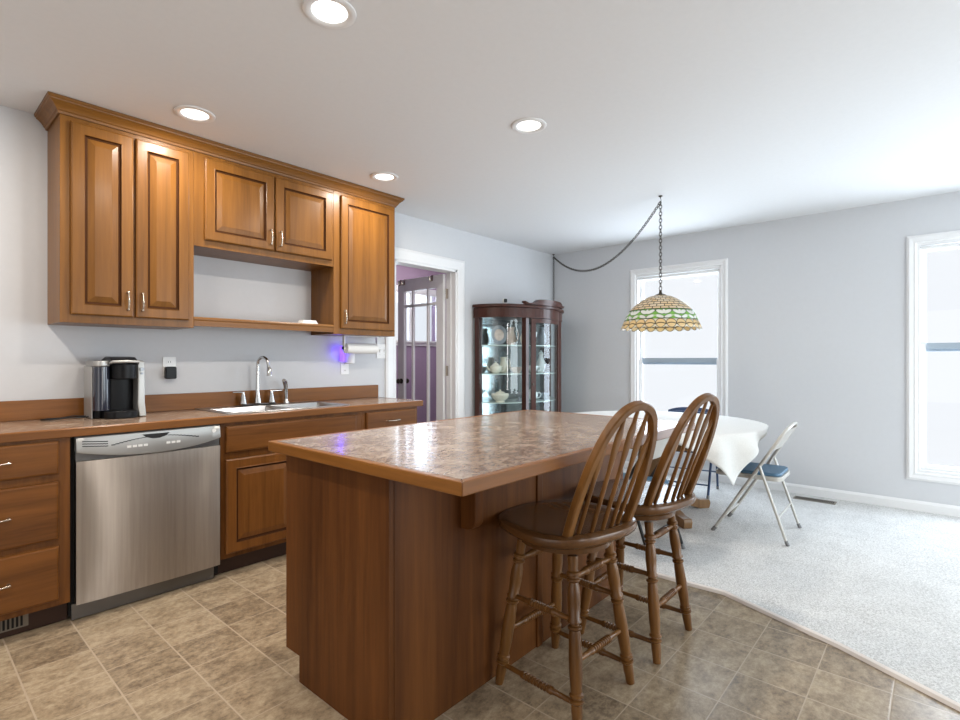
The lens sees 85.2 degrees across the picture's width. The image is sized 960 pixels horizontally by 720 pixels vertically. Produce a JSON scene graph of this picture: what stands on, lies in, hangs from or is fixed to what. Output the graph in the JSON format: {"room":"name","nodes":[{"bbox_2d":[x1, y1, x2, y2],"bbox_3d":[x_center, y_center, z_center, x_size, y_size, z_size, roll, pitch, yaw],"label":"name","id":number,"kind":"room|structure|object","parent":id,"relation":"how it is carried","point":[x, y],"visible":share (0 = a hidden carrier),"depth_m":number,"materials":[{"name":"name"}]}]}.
{"room":"kitchen","nodes":[
{"label":"kitchen","id":0,"kind":"room"},
{"bbox_2d":[0,105,552,416],"bbox_3d":[-1.479,0.000,3.898,0.130,2.620,7.360,0,0,41],"label":"wall","id":1,"kind":"structure","parent":0,"point":[39,360],"depth_m":3.44,"materials":[{"name":"paint"}]},
{"bbox_2d":[47,114,193,329],"bbox_3d":[-1.994,-0.718,2.936,0.359,1.056,0.626,0,0,41],"label":"upper cabinet","id":2,"kind":"object","parent":1,"relation":"attached to","point":[120,204],"visible":1,"depth_m":2.80,"materials":[{"name":"brown wood"}]},
{"bbox_2d":[34,91,403,207],"bbox_3d":[-1.492,-1.272,3.504,0.361,0.072,2.257,0,0,41],"label":"crown molding","id":3,"kind":"structure","parent":2,"relation":"on","point":[52,104],"depth_m":3.04,"materials":[{"name":"brown wood"}]},
{"bbox_2d":[162,357,175,375],"bbox_3d":[-1.943,0.040,3.265,0.008,0.118,0.075,0,0,41],"label":"wall outlet","id":4,"kind":"object","parent":1,"relation":"attached to","point":[166,361],"visible":0.65,"depth_m":3.26,"materials":[{"name":"white plastic"}]},
{"bbox_2d":[164,367,176,378],"bbox_3d":[-1.927,0.079,3.250,0.036,0.076,0.060,0,0,41],"label":"power adapter","id":5,"kind":"object","parent":4,"relation":"attached to","point":[169,372],"visible":1,"depth_m":3.24,"materials":[{"name":"black plastic"}]},
{"bbox_2d":[0,385,377,421],"bbox_3d":[-1.996,0.264,3.191,0.020,0.104,3.395,0,0,41],"label":"backsplash","id":6,"kind":"structure","parent":1,"relation":"attached to","point":[20,410],"depth_m":3.33,"materials":[{"name":"brown wood"}]},
{"bbox_2d":[194,151,332,270],"bbox_3d":[-1.474,-0.962,3.527,0.359,0.568,0.947,0,0,41],"label":"upper cabinet","id":7,"kind":"object","parent":1,"relation":"attached to","point":[243,213],"visible":0.99,"depth_m":3.39,"materials":[{"name":"brown wood"}]},
{"bbox_2d":[194,317,333,331],"bbox_3d":[-1.493,-0.229,3.544,0.308,0.054,0.947,0,0,41],"label":"open shelf","id":8,"kind":"object","parent":1,"relation":"attached to","point":[198,321],"visible":0.79,"depth_m":3.39,"materials":[{"name":"brown wood"}]},
{"bbox_2d":[298,320,317,323],"bbox_3d":[-1.240,-0.264,3.754,0.080,0.042,0.140,0,0,41],"label":"napkin stack","id":9,"kind":"object","parent":8,"relation":"on","point":[299,321],"visible":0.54,"depth_m":3.73,"materials":[{"name":"paper"}]},
{"bbox_2d":[341,362,348,374],"bbox_3d":[-1.095,0.058,4.229,0.008,0.118,0.075,0,0,41],"label":"wall outlet","id":10,"kind":"object","parent":1,"relation":"attached to","point":[344,367],"visible":0.81,"depth_m":4.22,"materials":[{"name":"white plastic"}]},
{"bbox_2d":[340,346,354,363],"bbox_3d":[-1.060,-0.043,4.200,0.080,0.145,0.112,0,0,41],"label":"plug","id":11,"kind":"object","parent":1,"relation":"attached to","point":[349,358],"visible":0.85,"depth_m":4.17,"materials":[{"name":"white plastic"}]},
{"bbox_2d":[340,346,344,361],"bbox_3d":[-1.101,-0.050,4.180,0.045,0.130,0.027,0,0,41],"label":"night light","id":12,"kind":"object","parent":11,"relation":"attached to","point":[342,355],"depth_m":4.17,"materials":[{"name":"blue"}]},
{"bbox_2d":[311,190,394,337],"bbox_3d":[-0.973,-0.718,4.097,0.359,1.056,0.568,0,0,41],"label":"upper cabinet","id":13,"kind":"object","parent":1,"relation":"attached to","point":[356,295],"visible":0.98,"depth_m":3.96,"materials":[{"name":"brown wood"}]},
{"bbox_2d":[342,335,377,350],"bbox_3d":[-0.953,-0.131,4.156,0.040,0.117,0.331,0,0,41],"label":"paper towel holder","id":14,"kind":"object","parent":13,"relation":"attached to","point":[343,337],"visible":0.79,"depth_m":4.07,"materials":[{"name":"white plastic"}]},
{"bbox_2d":[343,343,378,353],"bbox_3d":[-0.950,-0.092,4.159,0.082,0.082,0.288,0,0,41],"label":"paper towel roll","id":15,"kind":"object","parent":14,"relation":"hanging from","point":[354,348],"visible":0.93,"depth_m":4.13,"materials":[{"name":"white paper"}]},
{"bbox_2d":[376,344,385,357],"bbox_3d":[-0.844,-0.075,4.508,0.018,0.122,0.118,0,0,41],"label":"light switch","id":16,"kind":"object","parent":1,"relation":"attached to","point":[381,353],"visible":0.84,"depth_m":4.51,"materials":[{"name":"white plastic"}]},
{"bbox_2d":[396,274,447,421],"bbox_3d":[-0.607,0.174,5.502,0.755,2.088,0.160,0,0,41],"label":"door","id":17,"kind":"structure","parent":1,"relation":"in","point":[422,283],"depth_m":5.43,"materials":[{"name":"white paint"}]},
{"bbox_2d":[385,247,464,418],"bbox_3d":[-0.536,0.115,4.956,0.151,2.230,1.005,0,0,41],"label":"trim","id":18,"kind":"structure","parent":1,"relation":"attached to","point":[454,269],"depth_m":5.21,"materials":[{"name":"white paint"}]},
{"bbox_2d":[396,265,445,422],"bbox_3d":[-1.476,0.000,6.892,0.120,2.620,4.400,0,0,41],"label":"wall","id":19,"kind":"structure","parent":0,"point":[402,272],"depth_m":7.54,"materials":[{"name":"paint"}]},
{"bbox_2d":[396,285,435,345],"bbox_3d":[-0.966,-0.615,7.389,0.110,0.830,1.140,0,0,41],"label":"window","id":20,"kind":"structure","parent":19,"relation":"in","point":[423,293],"depth_m":7.42,"materials":[{"name":"glass"}]},
{"bbox_2d":[396,290,435,303],"bbox_3d":[-0.975,-0.879,7.396,0.026,0.161,0.940,0,0,41],"label":"blind","id":21,"kind":"object","parent":20,"relation":"attached to","point":[424,293],"depth_m":7.48,"materials":[{"name":"white fabric"}]},
{"bbox_2d":[0,0,959,254],"bbox_3d":[1.130,-1.360,1.603,7.080,0.100,7.360,0,0,41],"label":"ceiling","id":22,"kind":"structure","parent":0,"point":[734,113],"depth_m":2.55,"materials":[{"name":"paint"}]},
{"bbox_2d":[174,105,215,122],"bbox_3d":[-1.517,-1.306,2.780,0.196,0.007,0.196,0,0,41],"label":"recessed light","id":23,"kind":"object","parent":22,"relation":"in","point":[199,115],"visible":1,"depth_m":2.77,"materials":[{"name":"white paint"}]},
{"bbox_2d":[302,0,355,28],"bbox_3d":[-0.565,-1.306,1.962,0.196,0.007,0.196,0,0,41],"label":"recessed light","id":24,"kind":"object","parent":22,"relation":"in","point":[334,12],"visible":1,"depth_m":1.96,"materials":[{"name":"white paint"}]},
{"bbox_2d":[371,172,397,181],"bbox_3d":[-0.682,-1.306,3.729,0.196,0.007,0.196,0,0,41],"label":"recessed light","id":25,"kind":"object","parent":22,"relation":"in","point":[382,176],"visible":1,"depth_m":3.72,"materials":[{"name":"white paint"}]},
{"bbox_2d":[511,117,546,133],"bbox_3d":[0.274,-1.306,2.916,0.196,0.007,0.196,0,0,41],"label":"recessed light","id":26,"kind":"object","parent":22,"relation":"in","point":[529,124],"visible":1,"depth_m":2.91,"materials":[{"name":"white paint"}]},
{"bbox_2d":[552,195,701,331],"bbox_3d":[1.088,-0.774,5.126,0.615,1.068,2.667,0,0,-20],"label":"lamp","id":27,"kind":"object","parent":22,"relation":"hanging from","point":[660,312],"visible":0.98,"depth_m":4.00,"materials":[{"name":"multicoloured glass"}]},
{"bbox_2d":[0,554,959,719],"bbox_3d":[1.130,1.270,1.603,6.820,0.080,7.100,0,0,41],"label":"floor","id":28,"kind":"structure","parent":0,"point":[215,648],"depth_m":2.04,"materials":[{"name":"tile"}]},
{"bbox_2d":[0,437,69,638],"bbox_3d":[-2.284,0.792,2.406,0.624,0.872,0.536,0,0,41],"label":"base cabinet","id":29,"kind":"object","parent":28,"relation":"on","point":[35,474],"visible":0.98,"depth_m":2.33,"materials":[{"name":"brown wood"}]},
{"bbox_2d":[0,614,27,632],"bbox_3d":[-2.116,1.170,2.291,0.004,0.064,0.205,0,0,41],"label":"vent","id":30,"kind":"object","parent":29,"relation":"attached to","point":[20,623],"depth_m":2.33,"materials":[{"name":"beige metal"}]},
{"bbox_2d":[67,424,220,620],"bbox_3d":[-1.888,0.794,2.865,0.601,0.864,0.676,0,0,41],"label":"dishwasher","id":31,"kind":"object","parent":28,"relation":"on","point":[145,505],"visible":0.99,"depth_m":2.63,"materials":[{"name":"silver metal"}]},
{"bbox_2d":[215,411,360,574],"bbox_3d":[-1.345,0.792,3.474,0.624,0.872,0.955,0,0,41],"label":"base cabinet","id":32,"kind":"object","parent":28,"relation":"on","point":[252,477],"visible":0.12,"depth_m":3.09,"materials":[{"name":"brown wood"}]},
{"bbox_2d":[0,385,422,442],"bbox_3d":[-1.781,0.285,3.001,0.594,0.146,3.395,0,0,41],"label":"countertop","id":33,"kind":"structure","parent":32,"relation":"on","point":[20,421],"depth_m":2.98,"materials":[{"name":"laminate"}]},
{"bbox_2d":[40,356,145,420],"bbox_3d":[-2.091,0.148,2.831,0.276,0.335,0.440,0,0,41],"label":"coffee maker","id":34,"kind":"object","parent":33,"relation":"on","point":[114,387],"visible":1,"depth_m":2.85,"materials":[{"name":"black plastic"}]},
{"bbox_2d":[102,409,137,418],"bbox_3d":[-1.972,0.296,2.860,0.135,0.039,0.156,0,0,41],"label":"drip tray","id":35,"kind":"object","parent":34,"relation":"on","point":[106,413],"depth_m":2.81,"materials":[{"name":"black plastic"}]},
{"bbox_2d":[232,356,281,405],"bbox_3d":[-1.509,0.141,3.591,0.146,0.340,0.351,0,0,41],"label":"kitchen faucet","id":36,"kind":"object","parent":33,"relation":"on","point":[257,400],"visible":1,"depth_m":3.60,"materials":[{"name":"silver metal"}]},
{"bbox_2d":[195,401,349,413],"bbox_3d":[-1.373,0.397,3.511,0.490,0.171,0.840,0,0,41],"label":"sink","id":37,"kind":"object","parent":33,"relation":"in","point":[304,404],"visible":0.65,"depth_m":3.51,"materials":[{"name":"metal"}]},
{"bbox_2d":[282,379,289,402],"bbox_3d":[-1.400,0.223,3.762,0.051,0.177,0.085,0,0,-15],"label":"sprayer","id":38,"kind":"object","parent":37,"relation":"on","point":[284,381],"visible":1,"depth_m":3.77,"materials":[{"name":"silver metal"}]},
{"bbox_2d":[361,406,416,429],"bbox_3d":[-0.856,0.792,4.030,0.624,0.872,0.522,0,0,41],"label":"drawer","id":39,"kind":"object","parent":28,"relation":"on","point":[371,419],"visible":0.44,"depth_m":3.82,"materials":[{"name":"brown wood"}]},
{"bbox_2d":[286,451,622,719],"bbox_3d":[0.037,0.793,2.428,0.713,0.871,1.615,0,0,41],"label":"kitchen island","id":40,"kind":"object","parent":28,"relation":"on","point":[396,592],"visible":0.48,"depth_m":1.84,"materials":[{"name":"brown wood"}]},
{"bbox_2d":[268,410,694,496],"bbox_3d":[0.130,0.336,2.339,1.042,0.040,1.719,0,0,41],"label":"island countertop","id":41,"kind":"structure","parent":40,"relation":"on","point":[464,456],"depth_m":1.91,"materials":[{"name":"laminate"}]},
{"bbox_2d":[495,400,657,719],"bbox_3d":[0.361,0.682,1.933,0.511,1.099,0.604,0,0,-35],"label":"bar stool","id":42,"kind":"object","parent":28,"relation":"on","point":[575,526],"visible":1,"depth_m":1.85,"materials":[{"name":"brown wood"}]},
{"bbox_2d":[579,393,719,663],"bbox_3d":[0.743,0.682,2.315,0.511,1.099,0.604,0,0,-38],"label":"bar stool","id":43,"kind":"object","parent":28,"relation":"on","point":[659,500],"visible":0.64,"depth_m":2.20,"materials":[{"name":"brown wood"}]},
{"bbox_2d":[623,468,959,702],"bbox_3d":[2.071,1.223,2.673,6.820,0.014,4.250,0,0,41],"label":"carpet","id":44,"kind":"object","parent":28,"relation":"on","point":[882,583],"visible":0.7,"depth_m":3.04,"materials":[{"name":"white carpet"}]},
{"bbox_2d":[472,300,564,415],"bbox_3d":[0.567,0.292,5.694,0.523,1.846,1.373,0,0,41],"label":"china cabinet","id":45,"kind":"object","parent":44,"relation":"on","point":[526,318],"visible":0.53,"depth_m":5.54,"materials":[{"name":"brown wood"}]},
{"bbox_2d":[486,362,504,372],"bbox_3d":[0.161,0.077,5.424,0.130,0.124,0.168,0,0,44],"label":"teapot","id":46,"kind":"object","parent":45,"relation":"on","point":[495,367],"visible":1,"depth_m":5.38,"materials":[{"name":"beige ceramic"}]},
{"bbox_2d":[492,325,506,344],"bbox_3d":[0.203,-0.259,5.453,0.123,0.211,0.123,0,0,35],"label":"plate","id":47,"kind":"object","parent":45,"relation":"on","point":[499,334],"visible":0.98,"depth_m":5.46,"materials":[{"name":"grey ceramic"}]},
{"bbox_2d":[494,329,503,340],"bbox_3d":[0.200,-0.263,5.457,0.100,0.125,0.003,0,-10,-9],"label":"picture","id":48,"kind":"object","parent":47,"relation":"attached to","point":[498,333],"depth_m":5.46},
{"bbox_2d":[491,389,508,401],"bbox_3d":[0.208,0.368,5.384,0.190,0.133,0.190,0,0,-9],"label":"soup tureen","id":49,"kind":"object","parent":45,"relation":"on","point":[499,396],"visible":1,"depth_m":5.32,"materials":[{"name":"beige ceramic"}]},
{"bbox_2d":[499,357,510,372],"bbox_3d":[0.257,0.054,5.591,0.114,0.171,0.098,0,0,-45],"label":"jug","id":50,"kind":"object","parent":45,"relation":"on","point":[503,362],"visible":0.82,"depth_m":5.55,"materials":[{"name":"beige ceramic"}]},
{"bbox_2d":[474,318,543,415],"bbox_3d":[0.374,0.285,5.864,0.008,1.438,1.316,0,0,41],"label":"mirror","id":51,"kind":"object","parent":45,"relation":"on","point":[491,384],"depth_m":5.69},
{"bbox_2d":[506,327,518,344],"bbox_3d":[0.333,-0.251,5.526,0.127,0.190,0.109,0,0,-45],"label":"jug","id":52,"kind":"object","parent":45,"relation":"on","point":[511,337],"visible":0.9,"depth_m":5.48,"materials":[{"name":"beige ceramic"}]},
{"bbox_2d":[509,367,521,372],"bbox_3d":[0.384,0.107,5.502,0.170,0.065,0.170,0,0,-9],"label":"bowl","id":53,"kind":"object","parent":45,"relation":"on","point":[513,369],"visible":0.83,"depth_m":5.45,"materials":[{"name":"white ceramic"}]},
{"bbox_2d":[512,391,521,401],"bbox_3d":[0.411,0.384,5.479,0.150,0.100,0.150,0,0,-9],"label":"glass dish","id":54,"kind":"object","parent":45,"relation":"on","point":[517,393],"visible":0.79,"depth_m":5.45,"materials":[{"name":"clear glass"}]},
{"bbox_2d":[482,372,553,374],"bbox_3d":[0.548,0.144,5.711,0.447,0.008,1.244,0,0,41],"label":"glass shelf","id":55,"kind":"object","parent":45,"relation":"attached to","point":[483,373],"depth_m":5.41,"materials":[{"name":"clear glass"}]},
{"bbox_2d":[482,345,555,347],"bbox_3d":[0.548,-0.151,5.711,0.447,0.008,1.244,0,0,41],"label":"glass shelf","id":56,"kind":"object","parent":45,"relation":"attached to","point":[483,346],"depth_m":5.57,"materials":[{"name":"clear glass"}]},
{"bbox_2d":[482,396,555,403],"bbox_3d":[0.548,0.439,5.711,0.447,0.008,1.244,0,0,41],"label":"glass shelf","id":57,"kind":"object","parent":45,"relation":"attached to","point":[511,399],"depth_m":5.50,"materials":[{"name":"clear glass"}]},
{"bbox_2d":[529,389,541,399],"bbox_3d":[0.557,0.365,5.661,0.186,0.138,0.145,0,0,29],"label":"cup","id":58,"kind":"object","parent":45,"relation":"on","point":[529,389],"visible":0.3,"depth_m":5.63,"materials":[{"name":"white ceramic"}]},
{"bbox_2d":[536,351,545,372],"bbox_3d":[0.677,0.015,5.797,0.110,0.248,0.110,0,0,-9],"label":"jar","id":59,"kind":"object","parent":45,"relation":"on","point":[540,362],"visible":0.96,"depth_m":5.77,"materials":[{"name":"white ceramic"}]},
{"bbox_2d":[537,327,546,344],"bbox_3d":[0.690,-0.261,5.826,0.110,0.210,0.110,0,0,-9],"label":"vase","id":60,"kind":"object","parent":45,"relation":"on","point":[541,337],"visible":0.93,"depth_m":5.79,"materials":[{"name":"grey ceramic"}]},
{"bbox_2d":[538,393,549,398],"bbox_3d":[0.697,0.402,5.819,0.170,0.065,0.170,0,0,-9],"label":"bowl","id":61,"kind":"object","parent":45,"relation":"on","point":[544,395],"visible":0.73,"depth_m":5.77,"materials":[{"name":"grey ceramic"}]},
{"bbox_2d":[623,437,685,548],"bbox_3d":[0.976,0.826,3.336,0.497,0.794,0.499,0,0,41],"label":"folding chair","id":62,"kind":"object","parent":44,"relation":"on","point":[660,445],"visible":0.05,"depth_m":3.18,"materials":[{"name":"beige metal"}]},
{"bbox_2d":[631,445,709,528],"bbox_3d":[1.405,0.855,4.224,1.608,0.718,1.608,0,0,41],"label":"dining table","id":63,"kind":"object","parent":44,"relation":"on","point":[683,521],"visible":0.11,"depth_m":3.87,"materials":[{"name":"brown wood"}]},
{"bbox_2d":[577,411,768,485],"bbox_3d":[1.403,0.648,4.226,1.679,0.318,1.694,0,0,41],"label":"tablecloth","id":64,"kind":"object","parent":63,"relation":"on","point":[734,445],"visible":0.34,"depth_m":3.44,"materials":[{"name":"fabric"}]},
{"bbox_2d":[668,407,718,498],"bbox_3d":[1.924,0.841,4.857,0.499,0.763,0.534,0,0,31],"label":"folding chair","id":65,"kind":"object","parent":44,"relation":"on","point":[677,409],"visible":0.07,"depth_m":4.89,"materials":[{"name":"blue metal"}]},
{"bbox_2d":[711,422,801,546],"bbox_3d":[1.981,0.826,3.744,0.497,0.794,0.499,0,0,40],"label":"folding chair","id":66,"kind":"object","parent":44,"relation":"on","point":[766,472],"visible":0.88,"depth_m":3.62,"materials":[{"name":"beige metal"}]},
{"bbox_2d":[793,496,836,504],"bbox_3d":[2.899,1.213,4.522,0.310,0.005,0.110,0,0,41],"label":"floor register","id":67,"kind":"object","parent":44,"relation":"on","point":[794,497],"visible":1,"depth_m":4.50,"materials":[{"name":"beige metal"}]},
{"bbox_2d":[624,563,959,711],"bbox_3d":[1.479,1.220,1.884,0.689,0.018,7.020,0,0,-35],"label":"trim","id":68,"kind":"structure","parent":28,"relation":"on","point":[949,702],"depth_m":2.25,"materials":[{"name":"metal"}]},
{"bbox_2d":[553,191,959,505],"bbox_3d":[3.567,0.000,4.274,6.950,2.620,0.130,0,0,41],"label":"wall","id":69,"kind":"structure","parent":0,"point":[817,302],"depth_m":4.73,"materials":[{"name":"paint"}]},
{"bbox_2d":[630,258,727,453],"bbox_3d":[2.105,-0.018,5.546,1.027,1.977,0.146,0,0,41],"label":"window","id":70,"kind":"structure","parent":69,"relation":"in","point":[638,277],"depth_m":5.48,"materials":[{"name":"white paint"}]},
{"bbox_2d":[638,269,718,280],"bbox_3d":[2.082,-0.898,5.520,0.847,0.035,0.036,0,0,41],"label":"rolled shade","id":71,"kind":"object","parent":70,"relation":"attached to","point":[683,272],"depth_m":5.51,"materials":[{"name":"white fabric"}]},
{"bbox_2d":[623,461,959,516],"bbox_3d":[3.469,1.183,4.263,6.820,0.095,0.016,0,0,41],"label":"baseboard","id":72,"kind":"structure","parent":69,"relation":"attached to","point":[944,509],"depth_m":4.51,"materials":[{"name":"white paint"}]},
{"bbox_2d":[906,230,959,484],"bbox_3d":[3.908,-0.018,3.961,1.036,1.977,0.146,0,0,41],"label":"window","id":73,"kind":"structure","parent":69,"relation":"in","point":[917,468],"depth_m":4.22,"materials":[{"name":"white paint"}]},
{"bbox_2d":[921,242,959,250],"bbox_3d":[3.884,-0.898,3.935,0.856,0.035,0.036,0,0,41],"label":"rolled shade","id":74,"kind":"object","parent":73,"relation":"attached to","point":[925,246],"depth_m":4.14,"materials":[{"name":"white fabric"}]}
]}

